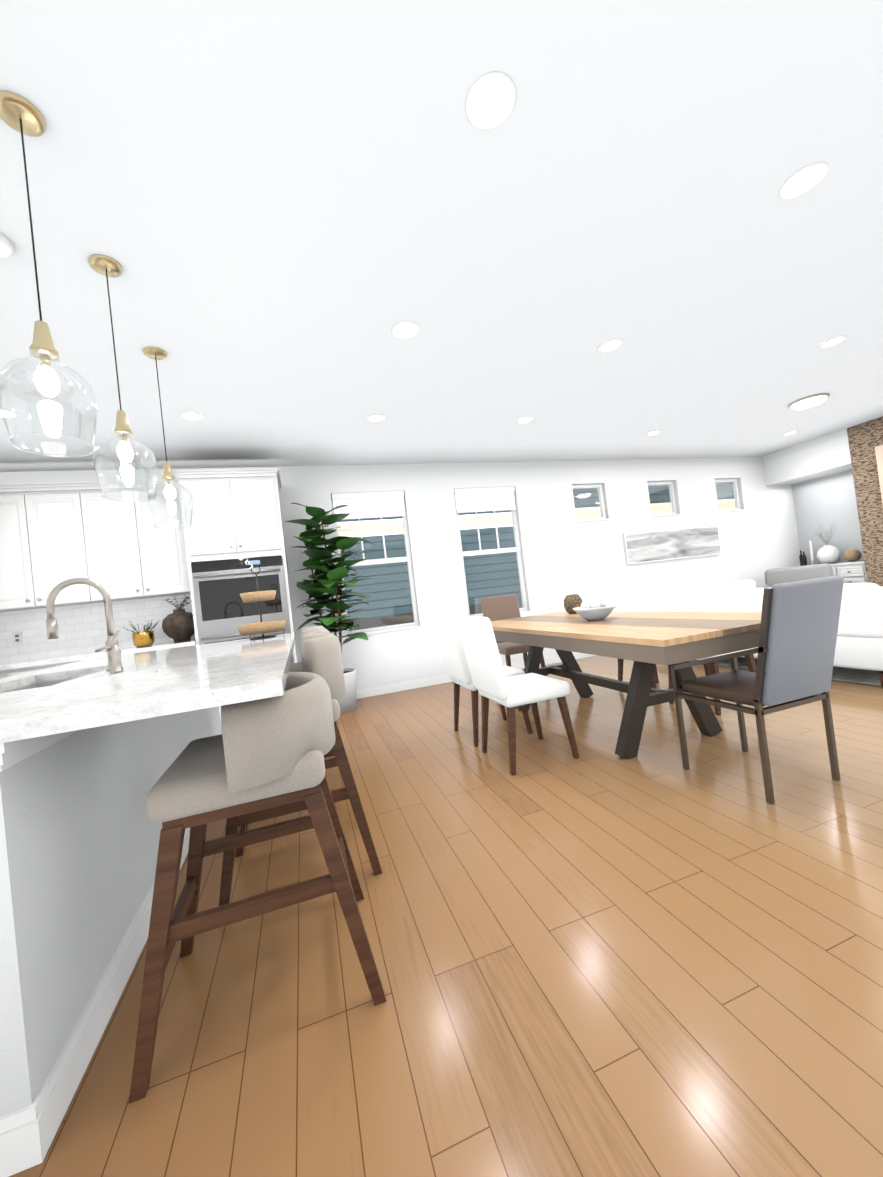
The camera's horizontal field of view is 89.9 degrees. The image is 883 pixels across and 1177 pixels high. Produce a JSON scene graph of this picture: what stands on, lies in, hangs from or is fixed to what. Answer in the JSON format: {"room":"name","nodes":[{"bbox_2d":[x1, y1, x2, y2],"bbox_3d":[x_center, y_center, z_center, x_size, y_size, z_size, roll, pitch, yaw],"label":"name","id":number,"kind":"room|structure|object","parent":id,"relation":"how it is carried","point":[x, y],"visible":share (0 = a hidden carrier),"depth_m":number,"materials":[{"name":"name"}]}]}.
{"room":"dining room","nodes":[
{"label":"dining room","id":0,"kind":"room"},
{"bbox_2d":[0,457,799,689],"bbox_3d":[0.728,-0.277,5.836,11.450,2.740,0.150,-6,-1,-18],"label":"wall","id":1,"kind":"structure","parent":0,"point":[564,553],"depth_m":5.99,"materials":[{"name":"white paint"}]},
{"bbox_2d":[0,483,91,611],"bbox_3d":[-3.780,-0.355,4.153,0.847,1.080,0.337,-6,-1,-18],"label":"upper cabinet","id":2,"kind":"object","parent":1,"relation":"attached to","point":[53,535],"depth_m":4.03,"materials":[{"name":"white wood"}]},
{"bbox_2d":[80,483,190,602],"bbox_3d":[-2.963,-0.446,4.417,0.878,1.080,0.337,-6,-1,-18],"label":"upper cabinet","id":3,"kind":"object","parent":1,"relation":"attached to","point":[131,558],"depth_m":4.24,"materials":[{"name":"white wood"}]},
{"bbox_2d":[331,491,419,634],"bbox_3d":[-0.797,-0.304,5.346,0.886,1.686,0.160,-6,-1,-18],"label":"window","id":4,"kind":"structure","parent":1,"relation":"in","point":[374,505],"depth_m":5.35,"materials":[{"name":"white"}]},
{"bbox_2d":[356,652,596,698],"bbox_3d":[4.150,0.598,2.576,15.449,0.100,8.029,-6,-1,-18],"label":"baseboard","id":5,"kind":"structure","parent":1,"relation":"attached to","point":[399,686],"depth_m":5.35,"materials":[{"name":"white wood"}]},
{"bbox_2d":[454,486,530,616],"bbox_3d":[0.646,-0.464,5.812,0.876,1.686,0.160,-6,-1,-18],"label":"window","id":6,"kind":"structure","parent":1,"relation":"in","point":[481,500],"depth_m":5.81,"materials":[{"name":"white"}]},
{"bbox_2d":[572,484,609,521],"bbox_3d":[2.089,-1.203,6.310,0.546,0.536,0.160,-6,-1,-18],"label":"window","id":7,"kind":"structure","parent":1,"relation":"in","point":[601,503],"depth_m":6.34,"materials":[{"name":"white"}]},
{"bbox_2d":[648,481,680,516],"bbox_3d":[3.329,-1.340,6.710,0.546,0.536,0.160,-6,-1,-18],"label":"window","id":8,"kind":"structure","parent":1,"relation":"in","point":[670,485],"depth_m":6.74,"materials":[{"name":"white"}]},
{"bbox_2d":[623,526,721,563],"bbox_3d":[3.489,-0.650,6.630,1.780,0.450,0.037,-6,-1,-18],"label":"landscape picture","id":9,"kind":"object","parent":1,"relation":"attached to","point":[653,546],"visible":1,"depth_m":6.59,"materials":[{"name":"white paper"}]},
{"bbox_2d":[715,479,744,511],"bbox_3d":[4.578,-1.479,7.113,0.546,0.536,0.160,-6,-1,-18],"label":"window","id":10,"kind":"structure","parent":1,"relation":"in","point":[735,494],"depth_m":7.15,"materials":[{"name":"white"}]},
{"bbox_2d":[0,0,882,471],"bbox_3d":[3.833,-2.123,2.623,15.750,0.100,8.330,-6,-1,-18],"label":"ceiling","id":11,"kind":"structure","parent":0,"point":[286,214],"depth_m":2.01,"materials":[{"name":"white paint"}]},
{"bbox_2d":[0,233,13,257],"bbox_3d":[-1.843,-1.408,1.810,0.136,0.035,0.136,-6,-1,-18],"label":"recessed light","id":12,"kind":"object","parent":11,"relation":"attached to","point":[6,247],"visible":1,"depth_m":1.82,"materials":[{"name":"white plastic"}]},
{"bbox_2d":[0,409,20,418],"bbox_3d":[-3.143,-1.249,3.175,0.174,0.004,0.174,-6,-1,-45],"label":"recessed light","id":13,"kind":"object","parent":11,"relation":"in","point":[18,416],"depth_m":3.20,"materials":[{"name":"white"}]},
{"bbox_2d":[0,90,96,456],"bbox_3d":[-1.265,-0.966,1.381,0.236,1.062,0.236,-6,-1,-18],"label":"pendant light","id":14,"kind":"object","parent":11,"relation":"hanging from","point":[21,114],"visible":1,"depth_m":1.37,"materials":[{"name":"clear glass"}]},
{"bbox_2d":[88,254,157,501],"bbox_3d":[-1.458,-0.933,1.990,0.236,1.062,0.236,-6,-1,-18],"label":"pendant light","id":15,"kind":"object","parent":11,"relation":"hanging from","point":[105,265],"visible":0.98,"depth_m":1.97,"materials":[{"name":"clear glass"}]},
{"bbox_2d":[143,347,193,528],"bbox_3d":[-1.672,-0.897,2.666,0.236,1.062,0.236,-6,-1,-18],"label":"pendant light","id":16,"kind":"object","parent":11,"relation":"hanging from","point":[156,354],"visible":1,"depth_m":2.65,"materials":[{"name":"clear glass"}]},
{"bbox_2d":[180,411,204,420],"bbox_3d":[-1.998,-1.376,3.545,0.174,0.004,0.174,-6,-1,-27],"label":"recessed light","id":17,"kind":"object","parent":11,"relation":"in","point":[195,416],"depth_m":3.54,"materials":[{"name":"white plastic"}]},
{"bbox_2d":[367,414,385,421],"bbox_3d":[-0.588,-1.532,4.000,0.174,0.004,0.174,-6,-1,-27],"label":"recessed light","id":18,"kind":"object","parent":11,"relation":"in","point":[375,417],"depth_m":3.99,"materials":[{"name":"white plastic"}]},
{"bbox_2d":[392,321,419,338],"bbox_3d":[-0.221,-1.597,2.744,0.174,0.004,0.174,-6,-1,-27],"label":"recessed light","id":19,"kind":"object","parent":11,"relation":"in","point":[403,330],"depth_m":2.74,"materials":[{"name":"white plastic"}]},
{"bbox_2d":[465,72,515,128],"bbox_3d":[0.168,-1.663,1.516,0.174,0.004,0.174,-6,-1,-27],"label":"recessed light","id":20,"kind":"object","parent":11,"relation":"in","point":[490,96],"depth_m":1.51,"materials":[{"name":"white plastic"}]},
{"bbox_2d":[517,416,533,423],"bbox_3d":[0.850,-1.692,4.464,0.174,0.004,0.174,-6,-1,-45],"label":"recessed light","id":21,"kind":"object","parent":11,"relation":"in","point":[527,419],"depth_m":4.46,"materials":[{"name":"white plastic"}]},
{"bbox_2d":[598,338,622,352],"bbox_3d":[1.227,-1.757,3.211,0.174,0.004,0.174,-6,-1,-27],"label":"recessed light","id":22,"kind":"object","parent":11,"relation":"in","point":[613,344],"depth_m":3.20,"materials":[{"name":"white plastic"}]},
{"bbox_2d":[646,430,661,435],"bbox_3d":[2.577,-1.877,5.368,0.174,0.004,0.174,-7,-1,27],"label":"recessed light","id":23,"kind":"object","parent":11,"relation":"in","point":[655,432],"depth_m":5.36,"materials":[{"name":"white plastic"}]},
{"bbox_2d":[782,431,797,435],"bbox_3d":[4.801,-2.124,6.086,0.174,0.004,0.174,-7,-1,27],"label":"recessed light","id":24,"kind":"object","parent":11,"relation":"in","point":[793,432],"depth_m":6.08,"materials":[{"name":"white plastic"}]},
{"bbox_2d":[779,162,828,198],"bbox_3d":[1.625,-1.824,1.986,0.174,0.004,0.174,-6,-1,-45],"label":"recessed light","id":25,"kind":"object","parent":11,"relation":"in","point":[806,177],"depth_m":1.98,"materials":[{"name":"white plastic"}]},
{"bbox_2d":[788,393,829,409],"bbox_3d":[4.029,-2.019,4.849,0.352,0.075,0.352,-6,-1,-18],"label":"flush-mount ceiling light","id":26,"kind":"object","parent":11,"relation":"attached to","point":[810,401],"visible":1,"depth_m":4.77,"materials":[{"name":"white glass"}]},
{"bbox_2d":[819,336,846,348],"bbox_3d":[3.151,-1.975,3.560,0.174,0.004,0.174,-6,-1,-27],"label":"recessed light","id":27,"kind":"object","parent":11,"relation":"in","point":[836,340],"depth_m":3.55,"materials":[{"name":"white plastic"}]},
{"bbox_2d":[9,655,882,1176],"bbox_3d":[4.161,0.697,2.575,15.750,0.100,8.330,-6,-1,-18],"label":"floor","id":28,"kind":"structure","parent":0,"point":[599,957],"depth_m":1.24,"materials":[{"name":"brown wood"}]},
{"bbox_2d":[0,662,71,678],"bbox_3d":[-3.504,1.122,4.024,0.539,0.878,0.597,-6,-1,-18],"label":"base cabinet","id":29,"kind":"object","parent":28,"relation":"on","point":[3,673],"depth_m":3.73,"materials":[{"name":"white"}]},
{"bbox_2d":[0,638,195,669],"bbox_3d":[-3.067,0.609,4.180,1.448,0.040,0.618,-6,-1,-18],"label":"countertop","id":30,"kind":"structure","parent":29,"relation":"on","point":[156,645],"depth_m":3.93,"materials":[{"name":"white stone"}]},
{"bbox_2d":[123,620,157,646],"bbox_3d":[-2.883,0.437,4.254,0.301,0.260,0.232,-6,-1,-18],"label":"decorative pot","id":31,"kind":"object","parent":30,"relation":"on","point":[144,639],"visible":1,"depth_m":4.20,"materials":[{"name":"gold metal"}]},
{"bbox_2d":[162,594,194,642],"bbox_3d":[-2.583,0.303,4.372,0.323,0.461,0.316,-6,-1,-18],"label":"vase","id":32,"kind":"object","parent":30,"relation":"on","point":[178,624],"visible":0.96,"depth_m":4.28,"materials":[{"name":"brown ceramic"}]},
{"bbox_2d":[0,672,221,1176],"bbox_3d":[-1.620,0.867,1.970,0.799,0.879,2.456,-6,-1,-18],"label":"kitchen island","id":33,"kind":"object","parent":28,"relation":"on","point":[91,750],"depth_m":1.13,"materials":[{"name":"paint"}]},
{"bbox_2d":[0,632,295,743],"bbox_3d":[-1.162,0.354,2.188,0.810,0.040,2.570,-6,-1,-18],"label":"island countertop","id":34,"kind":"structure","parent":33,"relation":"on","point":[195,678],"depth_m":1.19,"materials":[{"name":"white stone"}]},
{"bbox_2d":[46,578,122,670],"bbox_3d":[-1.546,0.162,1.916,0.283,0.418,0.096,-6,-1,-18],"label":"faucet","id":35,"kind":"object","parent":34,"relation":"on","point":[52,627],"visible":0.77,"depth_m":1.92,"materials":[{"name":"silver metal"}]},
{"bbox_2d":[95,645,123,672],"bbox_3d":[-1.359,0.293,1.808,0.091,0.111,0.047,-6,-1,-18],"label":"soap dispenser","id":36,"kind":"object","parent":34,"relation":"on","point":[114,653],"visible":1,"depth_m":1.80,"materials":[{"name":"silver metal"}]},
{"bbox_2d":[237,565,285,639],"bbox_3d":[-1.330,0.101,3.225,0.340,0.534,0.340,-6,-1,-18],"label":"tiered tray","id":37,"kind":"object","parent":34,"relation":"on","point":[261,627],"visible":1,"depth_m":3.12,"materials":[{"name":"brown wood"}]},
{"bbox_2d":[176,468,297,730],"bbox_3d":[-1.985,0.127,4.511,0.900,2.520,0.690,-6,-1,-18],"label":"tall cabinet","id":38,"kind":"object","parent":28,"relation":"on","point":[233,534],"visible":0.67,"depth_m":4.24,"materials":[{"name":"white wood"}]},
{"bbox_2d":[129,672,385,1103],"bbox_3d":[-0.557,0.737,1.345,0.602,0.867,0.570,-6,-1,-18],"label":"stool","id":39,"kind":"object","parent":28,"relation":"on","point":[261,754],"visible":0.85,"depth_m":1.15,"materials":[{"name":"fabric"}]},
{"bbox_2d":[246,629,333,830],"bbox_3d":[-0.821,0.738,2.459,0.602,0.964,0.483,-6,-1,-18],"label":"stool","id":40,"kind":"object","parent":28,"relation":"on","point":[330,753],"visible":0.1,"depth_m":2.36,"materials":[{"name":"fabric"}]},
{"bbox_2d":[219,633,381,905],"bbox_3d":[-0.649,0.709,1.916,0.602,0.964,0.483,-6,-1,-18],"label":"stool","id":41,"kind":"object","parent":28,"relation":"on","point":[321,655],"visible":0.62,"depth_m":1.77,"materials":[{"name":"fabric"}]},
{"bbox_2d":[289,626,324,671],"bbox_3d":[-0.993,0.768,3.002,0.602,0.964,0.483,-6,-1,-18],"label":"stool","id":42,"kind":"object","parent":28,"relation":"on","point":[295,667],"visible":0.08,"depth_m":2.96,"materials":[{"name":"fabric"}]},
{"bbox_2d":[286,503,376,712],"bbox_3d":[-1.089,0.155,4.653,0.897,2.259,0.921,-6,-1,-18],"label":"fiddle-leaf fig plant","id":43,"kind":"object","parent":28,"relation":"on","point":[320,561],"visible":0.9,"depth_m":4.56,"materials":[{"name":"green plant"}]},
{"bbox_2d":[433,616,532,746],"bbox_3d":[0.293,0.645,3.363,0.538,0.924,0.460,-6,-1,-18],"label":"dining chair","id":44,"kind":"object","parent":28,"relation":"on","point":[452,650],"visible":0.79,"depth_m":3.21,"materials":[{"name":"fabric"}]},
{"bbox_2d":[481,594,546,675],"bbox_3d":[0.790,0.578,4.874,0.460,0.993,0.549,-6,-1,-18],"label":"dining chair","id":45,"kind":"object","parent":28,"relation":"on","point":[496,608],"visible":0.46,"depth_m":5.02,"materials":[{"name":"fabric"}]},
{"bbox_2d":[457,616,578,775],"bbox_3d":[0.465,0.615,2.821,0.538,0.924,0.460,-6,-1,-18],"label":"dining chair","id":46,"kind":"object","parent":28,"relation":"on","point":[491,681],"visible":1,"depth_m":2.67,"materials":[{"name":"fabric"}]},
{"bbox_2d":[491,612,761,758],"bbox_3d":[1.173,0.635,3.349,1.060,0.779,2.500,-6,-1,-18],"label":"dining table","id":47,"kind":"object","parent":28,"relation":"on","point":[646,642],"visible":0.81,"depth_m":2.65,"materials":[{"name":"brown wood"}]},
{"bbox_2d":[564,594,581,613],"bbox_3d":[1.254,0.156,4.209,0.176,0.180,0.173,-6,-1,-18],"label":"vase","id":48,"kind":"object","parent":47,"relation":"on","point":[572,601],"visible":0.85,"depth_m":4.15,"materials":[{"name":"beige ceramic"}]},
{"bbox_2d":[573,596,615,620],"bbox_3d":[1.155,0.151,3.337,0.316,0.183,0.316,-6,-1,-18],"label":"bowl","id":49,"kind":"object","parent":47,"relation":"on","point":[593,608],"visible":0.98,"depth_m":3.26,"materials":[{"name":"white ceramic"}]},
{"bbox_2d":[618,585,688,687],"bbox_3d":[1.921,0.466,4.015,0.538,0.924,0.460,-6,-1,-18],"label":"dining chair","id":50,"kind":"object","parent":28,"relation":"on","point":[673,598],"visible":0.27,"depth_m":4.04,"materials":[{"name":"fabric"}]},
{"bbox_2d":[668,580,755,715],"bbox_3d":[2.102,0.435,3.444,0.538,0.924,0.460,-6,-1,-18],"label":"dining chair","id":51,"kind":"object","parent":28,"relation":"on","point":[734,596],"visible":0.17,"depth_m":3.43,"materials":[{"name":"fabric"}]},
{"bbox_2d":[671,576,843,804],"bbox_3d":[1.555,0.458,2.171,0.452,0.962,0.611,-6,-1,-18],"label":"dining chair","id":52,"kind":"object","parent":28,"relation":"on","point":[795,650],"visible":1,"depth_m":1.95,"materials":[{"name":"grey fabric"}]},
{"bbox_2d":[689,657,880,685],"bbox_3d":[4.407,0.654,4.987,3.000,0.010,3.030,-6,-1,-18],"label":"living room rug","id":53,"kind":"object","parent":28,"relation":"on","point":[862,676],"depth_m":3.75,"materials":[{"name":"grey carpet"}]},
{"bbox_2d":[633,582,882,687],"bbox_3d":[3.773,0.327,4.714,2.000,0.773,2.540,-6,-1,-18],"label":"sofa","id":54,"kind":"object","parent":53,"relation":"on","point":[859,642],"visible":0.19,"depth_m":3.36,"materials":[{"name":"fabric"}]},
{"bbox_2d":[756,563,832,587],"bbox_3d":[5.146,0.143,6.452,0.800,0.880,0.960,-6,-1,-38],"label":"armchair","id":55,"kind":"object","parent":53,"relation":"on","point":[785,575],"visible":0.15,"depth_m":6.58,"materials":[{"name":"fabric"}]},
{"bbox_2d":[830,560,866,583],"bbox_3d":[6.066,0.062,6.800,0.488,0.865,1.090,-6,-1,-18],"label":"sideboard","id":56,"kind":"object","parent":28,"relation":"on","point":[852,572],"visible":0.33,"depth_m":6.41,"materials":[{"name":"white wood"}]},
{"bbox_2d":[799,551,806,565],"bbox_3d":[5.880,-0.477,7.190,0.056,0.260,0.123,-7,-1,9],"label":"decorative bottles","id":57,"kind":"object","parent":56,"relation":"on","point":[803,560],"visible":0.85,"depth_m":7.16,"materials":[{"name":"black glass"}]},
{"bbox_2d":[809,541,814,564],"bbox_3d":[5.925,-0.555,7.072,0.048,0.400,0.048,-6,-1,-18],"label":"decorative vase","id":58,"kind":"object","parent":56,"relation":"on","point":[812,556],"visible":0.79,"depth_m":7.06,"materials":[{"name":"white ceramic"}]},
{"bbox_2d":[813,521,840,563],"bbox_3d":[5.983,-0.689,6.846,0.290,0.646,0.355,-6,-1,-18],"label":"round vase","id":59,"kind":"object","parent":56,"relation":"on","point":[828,554],"visible":0.96,"depth_m":6.78,"materials":[{"name":"white ceramic"}]},
{"bbox_2d":[844,549,860,561],"bbox_3d":[6.084,-0.477,6.541,0.190,0.190,0.190,-6,-1,-18],"label":"woven ball","id":60,"kind":"object","parent":56,"relation":"on","point":[852,555],"visible":1,"depth_m":6.49,"materials":[{"name":"wicker"}]},
{"bbox_2d":[762,416,882,586],"bbox_3d":[6.559,-0.969,5.048,0.750,2.740,4.940,-6,-1,-18],"label":"wall","id":61,"kind":"structure","parent":0,"point":[817,474],"depth_m":6.69,"materials":[{"name":"grey paint"}]},
{"bbox_2d":[875,445,882,504],"bbox_3d":[5.978,-1.389,5.401,0.042,1.020,0.980,-6,-1,-18],"label":"picture","id":62,"kind":"object","parent":61,"relation":"attached to","point":[879,453],"visible":1,"depth_m":5.84,"materials":[{"name":"beige"}]},
{"label":"outside","id":63,"kind":"structure","parent":0,"visible":0},
{"bbox_2d":[337,482,734,630],"bbox_3d":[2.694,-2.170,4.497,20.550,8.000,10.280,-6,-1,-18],"label":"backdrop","id":64,"kind":"structure","parent":63,"point":[379,599],"depth_m":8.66,"materials":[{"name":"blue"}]}
]}

